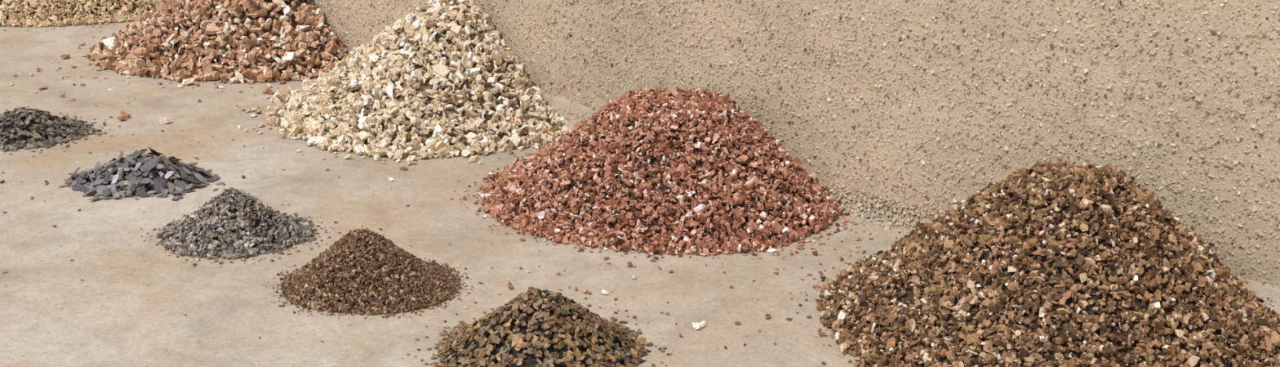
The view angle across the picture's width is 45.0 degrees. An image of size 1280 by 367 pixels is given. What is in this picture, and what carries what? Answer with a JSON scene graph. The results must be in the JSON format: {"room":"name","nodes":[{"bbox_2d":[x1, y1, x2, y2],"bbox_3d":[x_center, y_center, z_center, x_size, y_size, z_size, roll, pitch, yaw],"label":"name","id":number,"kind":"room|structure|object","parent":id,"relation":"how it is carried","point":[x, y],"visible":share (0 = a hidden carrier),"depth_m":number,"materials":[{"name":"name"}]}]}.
{"room":"gravel storage yard","nodes":[
{"label":"gravel storage yard","id":0,"kind":"room"},
{"bbox_2d":[0,0,1279,366],"bbox_3d":[0.000,-0.012,2.722,6.400,0.185,6.400,0,18,0],"label":"floor","id":1,"kind":"structure","parent":0,"point":[128,308],"depth_m":2.29,"materials":[{"name":"concrete"}]},
{"bbox_2d":[0,106,120,155],"bbox_3d":[-1.163,-0.122,2.955,0.327,0.055,0.322,10,20,30],"label":"gravel pile","id":2,"kind":"object","parent":1,"relation":"on","point":[24,131],"visible":1,"depth_m":2.92,"materials":[{"name":"grey gravel"}]},
{"bbox_2d":[0,0,153,31],"bbox_3d":[-1.702,-0.583,4.071,0.869,0.263,0.535,17,24,42],"label":"pile","id":3,"kind":"object","parent":1,"relation":"on","point":[27,13],"visible":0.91,"depth_m":3.97,"materials":[{"name":"beige gravel"}]},
{"bbox_2d":[44,147,226,199],"bbox_3d":[-0.850,-0.032,2.664,0.274,0.057,0.262,17,24,42],"label":"gravel pile","id":4,"kind":"object","parent":1,"relation":"on","point":[134,174],"visible":1,"depth_m":2.63,"materials":[{"name":"grey gravel"}]},
{"bbox_2d":[21,0,347,92],"bbox_3d":[-1.047,-0.397,3.440,0.922,0.287,0.560,17,24,42],"label":"pile","id":5,"kind":"object","parent":1,"relation":"on","point":[235,41],"visible":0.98,"depth_m":3.44,"materials":[{"name":"brown gravel"}]},
{"bbox_2d":[139,186,337,266],"bbox_3d":[-0.631,0.047,2.380,0.306,0.077,0.260,-1,18,-2],"label":"pile","id":6,"kind":"object","parent":1,"relation":"on","point":[239,224],"visible":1,"depth_m":2.36,"materials":[{"name":"grey gravel"}]},
{"bbox_2d":[265,227,473,319],"bbox_3d":[-0.383,0.104,2.188,0.296,0.085,0.255,2,18,6],"label":"pile","id":7,"kind":"object","parent":1,"relation":"on","point":[363,270],"visible":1,"depth_m":2.15,"materials":[{"name":"brown gravel"}]},
{"bbox_2d":[237,0,568,164],"bbox_3d":[-0.528,-0.234,2.990,0.811,0.247,0.482,17,24,42],"label":"pile","id":8,"kind":"object","parent":1,"relation":"on","point":[439,80],"visible":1,"depth_m":2.94,"materials":[{"name":"beige gravel"}]},
{"bbox_2d":[0,67,900,364],"bbox_3d":[-0.240,0.020,2.569,2.329,0.015,1.886,0,18,0],"label":"crumbs","id":9,"kind":"object","parent":1,"relation":"on","point":[162,120],"visible":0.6,"depth_m":2.44,"materials":[{"name":"brown gravel"}]},
{"bbox_2d":[405,286,672,366],"bbox_3d":[-0.126,0.175,1.960,0.327,0.086,0.334,-6,19,-20],"label":"gravel pile","id":10,"kind":"object","parent":1,"relation":"on","point":[538,329],"visible":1,"depth_m":1.93,"materials":[{"name":"brown gravel"}]},
{"bbox_2d":[450,86,871,266],"bbox_3d":[-0.017,-0.042,2.510,0.734,0.170,0.488,17,24,42],"label":"pile","id":11,"kind":"object","parent":1,"relation":"on","point":[655,171],"visible":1,"depth_m":2.44,"materials":[{"name":"red gravel"}]},
{"bbox_2d":[789,160,1279,366],"bbox_3d":[0.487,0.099,1.977,0.729,0.221,0.553,17,24,42],"label":"pile","id":12,"kind":"object","parent":1,"relation":"on","point":[1060,264],"visible":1,"depth_m":1.93,"materials":[{"name":"brown gravel"}]},
{"bbox_2d":[164,0,1279,288],"bbox_3d":[-0.035,-0.627,2.822,6.900,1.101,0.157,17,24,42],"label":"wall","id":13,"kind":"structure","parent":0,"point":[927,103],"depth_m":2.32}
]}

